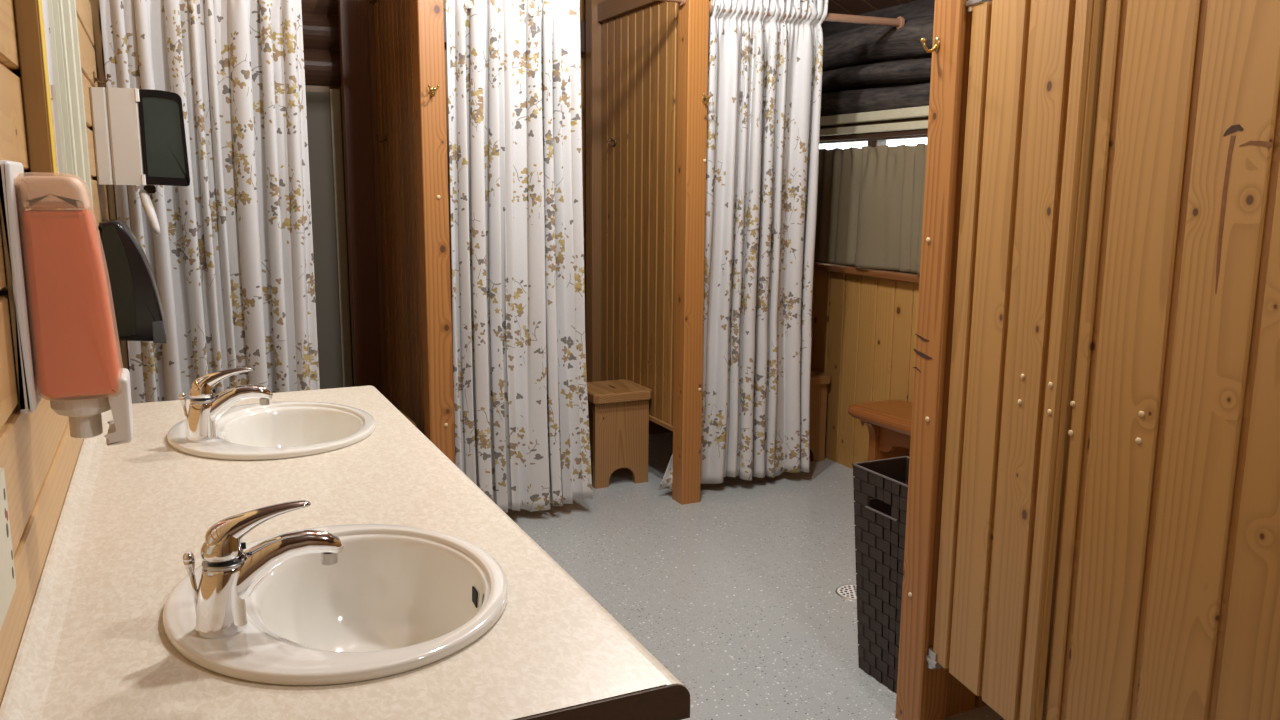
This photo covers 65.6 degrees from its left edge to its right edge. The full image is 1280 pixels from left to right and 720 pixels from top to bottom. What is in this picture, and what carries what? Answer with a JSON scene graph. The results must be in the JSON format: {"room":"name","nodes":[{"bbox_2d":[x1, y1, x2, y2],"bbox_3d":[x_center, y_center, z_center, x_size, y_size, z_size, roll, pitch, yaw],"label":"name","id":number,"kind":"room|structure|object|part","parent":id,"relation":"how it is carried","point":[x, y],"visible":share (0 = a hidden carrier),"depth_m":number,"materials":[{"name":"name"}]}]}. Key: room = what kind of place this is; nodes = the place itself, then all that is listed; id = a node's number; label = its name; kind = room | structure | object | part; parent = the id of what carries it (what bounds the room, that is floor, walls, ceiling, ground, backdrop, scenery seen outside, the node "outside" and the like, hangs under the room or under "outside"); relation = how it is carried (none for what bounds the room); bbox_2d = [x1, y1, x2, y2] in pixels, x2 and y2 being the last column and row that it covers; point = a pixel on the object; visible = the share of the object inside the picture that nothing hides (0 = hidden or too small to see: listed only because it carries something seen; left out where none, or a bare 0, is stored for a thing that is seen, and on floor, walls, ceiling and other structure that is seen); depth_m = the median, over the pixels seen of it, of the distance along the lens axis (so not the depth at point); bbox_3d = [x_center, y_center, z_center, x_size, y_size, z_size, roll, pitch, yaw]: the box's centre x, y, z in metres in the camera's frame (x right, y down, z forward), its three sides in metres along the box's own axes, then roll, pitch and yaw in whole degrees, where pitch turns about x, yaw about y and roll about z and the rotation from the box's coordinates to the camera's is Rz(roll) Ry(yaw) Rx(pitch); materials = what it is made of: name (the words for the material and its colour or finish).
{"room":"public restroom","nodes":[
{"label":"public restroom","id":0,"kind":"room"},
{"bbox_2d":[0,0,127,706],"bbox_3d":[-0.660,-0.115,0.899,0.080,2.612,7.400,-4,11,-25],"label":"wall","id":1,"kind":"structure","parent":0,"point":[39,455],"depth_m":1.25,"materials":[{"name":"brown wood"}]},
{"bbox_2d":[0,467,15,630],"bbox_3d":[-0.616,0.181,0.955,0.005,0.127,0.130,-4,11,-25],"label":"switch plate","id":2,"kind":"object","parent":1,"relation":"attached to","point":[7,570],"visible":1,"depth_m":0.98,"materials":[{"name":"beige plastic"}]},
{"bbox_2d":[14,0,94,221],"bbox_3d":[-0.991,-0.548,1.679,0.034,0.930,0.710,-4,11,-25],"label":"wall mirror","id":3,"kind":"object","parent":1,"relation":"attached to","point":[47,30],"visible":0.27,"depth_m":1.68,"materials":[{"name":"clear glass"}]},
{"bbox_3d":[-0.854,-0.496,1.387,0.028,0.930,0.055,-4,11,-25],"label":"frame rail","id":4,"kind":"part","parent":3,"relation":"part of","materials":[{"name":"brown wood"}]},
{"bbox_3d":[-1.000,-0.547,1.675,0.008,0.870,0.650,-4,11,-25],"label":"glass","id":5,"kind":"part","parent":3,"relation":"part of","materials":[{"name":"mirror"}]},
{"bbox_3d":[-1.127,-0.598,1.962,0.034,0.820,0.075,-4,11,-25],"label":"cream moulding","id":6,"kind":"part","parent":3,"relation":"part of","materials":[{"name":"wood"}]},
{"bbox_2d":[0,160,132,445],"bbox_3d":[-0.694,-0.067,1.211,0.113,0.343,0.124,-4,11,-25],"label":"soap dispenser","id":7,"kind":"object","parent":1,"relation":"attached to","point":[64,340],"visible":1,"depth_m":1.17,"materials":[{"name":"orange plastic"}]},
{"bbox_3d":[-0.738,-0.090,1.186,0.015,0.290,0.124,-4,11,-25],"label":"plate","id":8,"kind":"part","parent":7,"relation":"part of","materials":[{"name":"white plastic"}]},
{"bbox_3d":[-0.658,0.058,1.250,0.031,0.084,0.080,-4,11,-25],"label":"push lever","id":9,"kind":"part","parent":7,"relation":"part of","materials":[{"name":"white plastic"}]},
{"bbox_2d":[93,71,110,83],"bbox_3d":[-1.624,-0.852,3.001,0.047,0.036,0.018,-4,11,-25],"label":"coat hook","id":10,"kind":"object","parent":1,"relation":"attached to","point":[107,75],"visible":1,"depth_m":3.00,"materials":[{"name":"brown metal"}]},
{"bbox_2d":[99,219,166,342],"bbox_3d":[-1.494,-0.238,2.941,0.146,0.348,0.297,-4,11,-25],"label":"dispenser","id":11,"kind":"object","parent":1,"relation":"attached to","point":[135,302],"visible":0.97,"depth_m":2.81,"materials":[{"name":"black plastic"}]},
{"bbox_3d":[-1.465,-0.221,2.800,0.068,0.312,0.014,-4,11,-25],"label":"panel","id":12,"kind":"part","parent":11,"relation":"part of","materials":[{"name":"black plastic"}]},
{"bbox_2d":[89,87,189,233],"bbox_3d":[-1.473,-0.584,2.951,0.239,0.409,0.273,-4,11,-25],"label":"dispenser","id":13,"kind":"object","parent":1,"relation":"attached to","point":[139,136],"visible":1,"depth_m":2.82,"materials":[{"name":"grey plastic"}]},
{"bbox_3d":[-1.426,-0.429,2.886,0.051,0.127,0.033,0,10,-5],"label":"feed lever","id":14,"kind":"part","parent":13,"relation":"part of","materials":[{"name":"white plastic"}]},
{"bbox_3d":[-1.443,-0.503,2.925,0.032,0.024,0.070,-4,11,-25],"label":"lever mount","id":15,"kind":"part","parent":13,"relation":"part of","materials":[{"name":"black plastic"}]},
{"bbox_2d":[98,0,710,438],"bbox_3d":[-0.725,-1.119,4.889,3.500,3.200,0.120,-4,11,-25],"label":"wall","id":16,"kind":"structure","parent":0,"point":[654,428],"depth_m":4.82,"materials":[{"name":"orange wood"}]},
{"bbox_2d":[301,0,340,84],"bbox_3d":[-1.702,-1.582,4.244,1.050,0.750,0.050,-4,11,-25],"label":"log wall","id":17,"kind":"structure","parent":16,"relation":"attached to","point":[320,25],"depth_m":4.41,"materials":[{"name":"brown wood"}]},
{"bbox_2d":[306,92,342,388],"bbox_3d":[-1.792,-0.316,4.458,0.900,1.750,0.029,-4,11,-25],"label":"door","id":18,"kind":"structure","parent":16,"relation":"attached to","point":[317,103],"depth_m":4.56,"materials":[{"name":"grey"}]},
{"bbox_2d":[329,89,352,386],"bbox_3d":[-1.381,-0.349,4.624,0.043,1.765,0.014,-4,11,-25],"label":"trim","id":19,"kind":"structure","parent":16,"relation":"attached to","point":[335,109],"depth_m":4.58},
{"bbox_2d":[443,9,585,53],"bbox_3d":[-0.747,-1.556,4.689,1.030,0.150,0.080,-4,11,-25],"label":"trim","id":20,"kind":"structure","parent":16,"relation":"attached to","point":[582,23],"depth_m":4.86,"materials":[{"name":"brown wood"}]},
{"bbox_2d":[505,432,1046,719],"bbox_3d":[0.838,1.069,1.883,3.500,0.060,7.700,-4,11,-25],"label":"floor","id":21,"kind":"structure","parent":0,"point":[732,590],"depth_m":3.45,"materials":[{"name":"grey speckled vinyl"}]},
{"bbox_2d":[0,385,689,719],"bbox_3d":[-0.595,0.620,1.714,0.625,0.862,1.693,-4,11,-25],"label":"countertop","id":22,"kind":"structure","parent":21,"relation":"on","point":[95,645],"depth_m":1.21,"materials":[{"name":"beige laminate"}]},
{"bbox_2d":[179,367,272,441],"bbox_3d":[-0.804,0.083,1.937,0.169,0.136,0.056,-4,11,-25],"label":"faucet","id":23,"kind":"object","parent":22,"relation":"on","point":[205,409],"visible":1,"depth_m":1.91,"materials":[{"name":"metal"}]},
{"bbox_3d":[-0.874,0.108,1.908,0.016,0.092,0.012,-4,11,-25],"label":"lift rod","id":24,"kind":"part","parent":23,"relation":"part of","materials":[{"name":"silver metal"}]},
{"bbox_3d":[-0.811,0.044,1.927,0.119,0.056,0.045,-4,11,-25],"label":"handle","id":25,"kind":"part","parent":23,"relation":"part of","materials":[{"name":"silver metal"}]},
{"bbox_3d":[-0.792,0.089,1.944,0.142,0.078,0.042,-4,11,-25],"label":"spout","id":26,"kind":"part","parent":23,"relation":"part of","materials":[{"name":"silver metal"}]},
{"bbox_2d":[182,500,343,638],"bbox_3d":[-0.420,0.229,1.116,0.169,0.136,0.056,-4,11,-25],"label":"faucet","id":27,"kind":"object","parent":22,"relation":"on","point":[229,574],"visible":1,"depth_m":1.09,"materials":[{"name":"silver metal"}]},
{"bbox_3d":[-0.489,0.254,1.087,0.016,0.092,0.012,-4,11,-25],"label":"lift rod","id":28,"kind":"part","parent":27,"relation":"part of","materials":[{"name":"silver metal"}]},
{"bbox_3d":[-0.427,0.190,1.106,0.119,0.056,0.045,-4,11,-25],"label":"handle","id":29,"kind":"part","parent":27,"relation":"part of","materials":[{"name":"silver metal"}]},
{"bbox_3d":[-0.408,0.234,1.123,0.142,0.078,0.042,-4,11,-25],"label":"spout","id":30,"kind":"part","parent":27,"relation":"part of","materials":[{"name":"silver metal"}]},
{"bbox_2d":[167,401,375,459],"bbox_3d":[-0.754,0.208,2.062,0.401,0.154,0.473,-4,11,-25],"label":"sink","id":31,"kind":"object","parent":22,"relation":"in","point":[285,429],"visible":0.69,"depth_m":2.17,"materials":[{"name":"white ceramic"}]},
{"bbox_2d":[163,524,507,684],"bbox_3d":[-0.369,0.353,1.242,0.401,0.154,0.473,-4,11,-25],"label":"sink","id":32,"kind":"object","parent":22,"relation":"in","point":[396,599],"visible":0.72,"depth_m":1.34,"materials":[{"name":"white ceramic"}]},
{"bbox_2d":[368,0,454,463],"bbox_3d":[-0.968,-0.598,4.071,0.094,2.450,1.037,-4,11,-26],"label":"divider","id":33,"kind":"object","parent":21,"relation":"on","point":[407,51],"visible":0.66,"depth_m":3.87,"materials":[{"name":"orange wood"}]},
{"bbox_2d":[337,0,382,394],"bbox_3d":[-1.247,-0.689,4.440,0.120,2.500,0.050,-4,11,-25],"label":"trim","id":34,"kind":"structure","parent":33,"relation":"attached to","point":[352,14],"depth_m":4.41,"materials":[{"name":"brown wood"}]},
{"bbox_2d":[375,134,386,141],"bbox_3d":[-1.107,-0.947,4.243,0.047,0.036,0.018,-4,11,-25],"label":"coat hook","id":35,"kind":"object","parent":33,"relation":"attached to","point":[376,136],"visible":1,"depth_m":4.24,"materials":[{"name":"brown metal"}]},
{"bbox_3d":[-0.962,-0.585,4.087,0.036,1.810,0.860,-4,11,-25],"label":"board panel","id":36,"kind":"part","parent":33,"relation":"part of","materials":[{"name":"orange wood"}]},
{"bbox_2d":[428,84,438,96],"bbox_3d":[-0.733,-0.954,3.522,0.041,0.042,0.041,4,10,19],"label":"coat hook","id":37,"kind":"object","parent":33,"relation":"attached to","point":[432,90],"visible":1,"depth_m":3.52,"materials":[{"name":"gold metal"}]},
{"bbox_3d":[-0.761,-0.451,3.672,0.092,2.300,0.092,-4,11,-25],"label":"post","id":38,"kind":"part","parent":33,"relation":"part of","materials":[{"name":"orange wood"}]},
{"bbox_3d":[-1.288,-1.313,3.355,1.010,0.052,0.052,-4,11,-25],"label":"curtain rod","id":39,"kind":"object","parent":33,"relation":"attached to","visible":0},
{"bbox_2d":[99,0,319,402],"bbox_3d":[-1.454,-0.345,3.449,0.621,2.072,0.095,-4,11,-25],"label":"curtain","id":40,"kind":"object","parent":39,"relation":"hanging from","point":[231,258],"visible":0.56,"depth_m":3.42,"materials":[{"name":"fabric"}]},
{"bbox_2d":[587,379,651,488],"bbox_3d":[-0.132,0.338,4.601,0.288,0.437,0.294,-4,11,-25],"label":"step stool","id":41,"kind":"object","parent":21,"relation":"on","point":[618,410],"visible":0.81,"depth_m":4.49,"materials":[{"name":"brown wood"}]},
{"bbox_3d":[-0.182,0.339,4.710,0.264,0.397,0.026,-4,11,-25],"label":"panel","id":42,"kind":"part","parent":41,"relation":"part of","materials":[{"name":"brown wood"}]},
{"bbox_2d":[586,0,708,504],"bbox_3d":[0.001,-0.669,4.522,0.094,2.450,1.037,-4,11,-26],"label":"divider","id":43,"kind":"object","parent":21,"relation":"on","point":[647,60],"visible":0.81,"depth_m":4.41,"materials":[{"name":"orange wood"}]},
{"bbox_2d":[606,137,615,145],"bbox_3d":[-0.135,-1.032,4.694,0.041,0.042,0.041,4,10,19],"label":"coat hook","id":44,"kind":"object","parent":43,"relation":"attached to","point":[607,140],"visible":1,"depth_m":4.69,"materials":[{"name":"brown metal"}]},
{"bbox_3d":[-0.003,-1.594,4.394,0.060,0.085,0.908,-4,11,-25],"label":"rail","id":45,"kind":"part","parent":43,"relation":"part of","materials":[{"name":"brown wood"}]},
{"bbox_3d":[0.008,-0.657,4.539,0.036,1.810,0.860,-4,11,-25],"label":"board panel","id":46,"kind":"part","parent":43,"relation":"part of","materials":[{"name":"orange wood"}]},
{"bbox_3d":[0.000,0.241,4.693,0.048,0.022,0.858,-4,11,-25],"label":"rail","id":47,"kind":"part","parent":43,"relation":"part of","materials":[{"name":"brown wood"}]},
{"bbox_2d":[654,0,685,5],"bbox_3d":[-0.269,-1.401,3.738,0.976,0.052,0.052,-4,11,-25],"label":"curtain rod","id":48,"kind":"object","parent":43,"relation":"attached to","point":[680,2],"visible":1,"depth_m":3.92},
{"bbox_2d":[445,0,592,512],"bbox_3d":[-0.457,-0.403,3.851,0.572,2.078,0.104,-4,11,-25],"label":"curtain","id":49,"kind":"object","parent":48,"relation":"hanging from","point":[521,418],"visible":0.98,"depth_m":3.82,"materials":[{"name":"fabric"}]},
{"bbox_2d":[678,0,685,5],"bbox_3d":[0.167,-1.433,3.942,0.012,0.052,0.052,-4,11,-25],"label":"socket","id":50,"kind":"object","parent":48,"relation":"attached to","point":[681,2],"depth_m":3.93,"materials":[{"name":"brown wood"}]},
{"bbox_3d":[0.209,-0.523,4.124,0.092,2.300,0.092,-4,11,-25],"label":"post","id":51,"kind":"part","parent":43,"relation":"part of","materials":[{"name":"orange wood"}]},
{"bbox_2d":[702,93,711,103],"bbox_3d":[0.266,-1.048,3.984,0.041,0.042,0.041,4,10,19],"label":"coat hook","id":52,"kind":"object","parent":43,"relation":"attached to","point":[704,97],"visible":1,"depth_m":3.98,"materials":[{"name":"gold metal"}]},
{"bbox_2d":[709,1,904,28],"bbox_3d":[0.700,-1.435,4.140,0.930,0.052,0.052,-3,11,-21],"label":"curtain rod","id":53,"kind":"object","parent":43,"relation":"attached to","point":[899,22],"visible":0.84,"depth_m":4.21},
{"bbox_2d":[709,1,711,13],"bbox_3d":[0.273,-1.409,3.974,0.012,0.052,0.052,-3,11,-21],"label":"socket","id":54,"kind":"object","parent":53,"relation":"attached to","point":[710,6],"depth_m":3.95,"materials":[{"name":"brown wood"}]},
{"bbox_2d":[658,0,827,489],"bbox_3d":[0.456,-0.468,4.257,0.746,2.092,0.188,-4,11,-25],"label":"curtain","id":55,"kind":"object","parent":53,"relation":"hanging from","point":[765,72],"visible":0.88,"depth_m":4.29,"materials":[{"name":"fabric"}]},
{"bbox_2d":[896,16,904,28],"bbox_3d":[1.127,-1.461,4.307,0.012,0.052,0.052,-3,11,-21],"label":"socket","id":56,"kind":"object","parent":53,"relation":"attached to","point":[900,23],"depth_m":4.29,"materials":[{"name":"brown wood"}]},
{"bbox_2d":[809,369,830,461],"bbox_3d":[0.754,0.277,4.986,0.288,0.437,0.294,-4,11,-25],"label":"step stool","id":57,"kind":"object","parent":21,"relation":"on","point":[819,381],"visible":0.12,"depth_m":4.91,"materials":[{"name":"brown wood"}]},
{"bbox_3d":[0.799,0.314,4.894,0.264,0.397,0.026,-4,11,-25],"label":"panel","id":58,"kind":"part","parent":57,"relation":"part of","materials":[{"name":"brown wood"}]},
{"bbox_2d":[835,584,857,600],"bbox_3d":[0.727,0.782,3.345,0.136,0.004,0.136,-4,11,-25],"label":"floor drain","id":59,"kind":"object","parent":21,"relation":"on","point":[848,591],"visible":0.55,"depth_m":3.35,"materials":[{"name":"metal"}]},
{"bbox_2d":[848,399,912,498],"bbox_3d":[1.258,0.471,3.954,0.275,0.415,1.120,-4,11,-25],"label":"bench","id":60,"kind":"object","parent":21,"relation":"on","point":[888,422],"visible":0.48,"depth_m":4.27,"materials":[{"name":"brown wood"}]},
{"bbox_3d":[1.074,0.427,4.377,0.235,0.354,0.045,-4,11,-25],"label":"leg","id":61,"kind":"part","parent":60,"relation":"part of","materials":[{"name":"brown wood"}]},
{"bbox_2d":[852,456,909,693],"bbox_3d":[0.729,0.592,2.724,0.191,0.591,0.268,-4,11,-25],"label":"laundry basket","id":62,"kind":"object","parent":21,"relation":"on","point":[880,521],"visible":0.47,"depth_m":2.71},
{"bbox_2d":[895,0,1104,719],"bbox_3d":[1.268,-0.274,2.593,1.305,2.350,0.093,-4,11,-25],"label":"door frame","id":63,"kind":"structure","parent":21,"relation":"on","point":[923,692],"depth_m":2.37,"materials":[{"name":"orange wood"}]},
{"bbox_2d":[921,37,939,52],"bbox_3d":[0.654,-0.714,2.248,0.047,0.036,0.018,-4,11,-25],"label":"coat hook","id":64,"kind":"object","parent":63,"relation":"attached to","point":[936,46],"visible":1,"depth_m":2.25,"materials":[{"name":"gold metal"}]},
{"bbox_3d":[0.673,-0.716,2.256,0.005,0.034,0.018,-4,11,-25],"label":"plate","id":65,"kind":"part","parent":64,"relation":"part of","materials":[{"name":"gold metal"}]},
{"bbox_3d":[0.723,-0.234,2.338,0.090,2.350,0.090,-4,11,-25],"label":"post","id":66,"kind":"part","parent":63,"relation":"part of","materials":[{"name":"orange wood"}]},
{"bbox_2d":[925,0,1100,719],"bbox_3d":[0.776,0.008,2.129,0.036,1.585,0.409,-2,10,-15],"label":"door","id":67,"kind":"structure","parent":63,"relation":"in","point":[1032,63],"depth_m":2.08,"materials":[{"name":"brown wood"}]},
{"bbox_2d":[811,270,918,468],"bbox_3d":[2.221,0.115,2.320,0.102,1.690,7.400,-4,11,-25],"label":"wall","id":68,"kind":"structure","parent":0,"point":[863,329],"depth_m":4.73,"materials":[{"name":"brown wood"}]},
{"bbox_2d":[814,262,919,283],"bbox_3d":[1.054,-0.413,4.643,0.105,0.033,1.900,-4,11,-25],"label":"trim","id":69,"kind":"structure","parent":68,"relation":"attached to","point":[867,272],"depth_m":4.55,"materials":[{"name":"brown wood"}]},
{"bbox_2d":[814,117,927,273],"bbox_3d":[1.077,-0.758,4.593,0.078,0.664,1.700,-4,11,-25],"label":"window","id":70,"kind":"structure","parent":68,"relation":"in","point":[875,139],"depth_m":4.52,"materials":[{"name":"clear glass"}]},
{"bbox_2d":[814,143,926,273],"bbox_3d":[1.002,-0.711,4.610,0.075,0.547,1.420,-4,11,-25],"label":"window curtain","id":71,"kind":"object","parent":70,"relation":"hanging from","point":[870,200],"visible":0.52,"depth_m":4.47,"materials":[{"name":"beige fabric"}]},
{"bbox_2d":[820,120,927,135],"bbox_3d":[1.069,-1.054,4.537,0.080,0.034,1.900,-4,11,-25],"label":"trim","id":72,"kind":"structure","parent":68,"relation":"attached to","point":[913,125],"depth_m":4.46,"materials":[{"name":"beige wood"}]},
{"bbox_2d":[820,106,928,126],"bbox_3d":[1.068,-1.107,4.527,0.085,0.042,1.900,-4,11,-25],"label":"trim","id":73,"kind":"structure","parent":68,"relation":"attached to","point":[923,111],"depth_m":4.45,"materials":[{"name":"beige wood"}]},
{"bbox_2d":[820,0,934,116],"bbox_3d":[2.318,-1.013,2.167,0.305,0.633,7.400,-4,11,-25],"label":"log wall","id":74,"kind":"structure","parent":68,"relation":"attached to","point":[867,67],"depth_m":4.49,"materials":[{"name":"black wood"}]},
{"bbox_2d":[822,0,916,23],"bbox_3d":[0.794,-1.483,1.353,3.704,1.018,7.600,-4,11,-25],"label":"ceiling","id":75,"kind":"structure","parent":0,"point":[849,7],"depth_m":4.62,"materials":[{"name":"wood"}]},
{"bbox_2d":[1045,0,1279,719],"bbox_3d":[1.022,0.096,1.631,0.026,1.523,0.720,-5,11,-29],"label":"wood-paneled wall","id":76,"kind":"structure","parent":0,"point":[1167,604],"depth_m":1.74,"materials":[{"name":"brown wood"}]}
]}

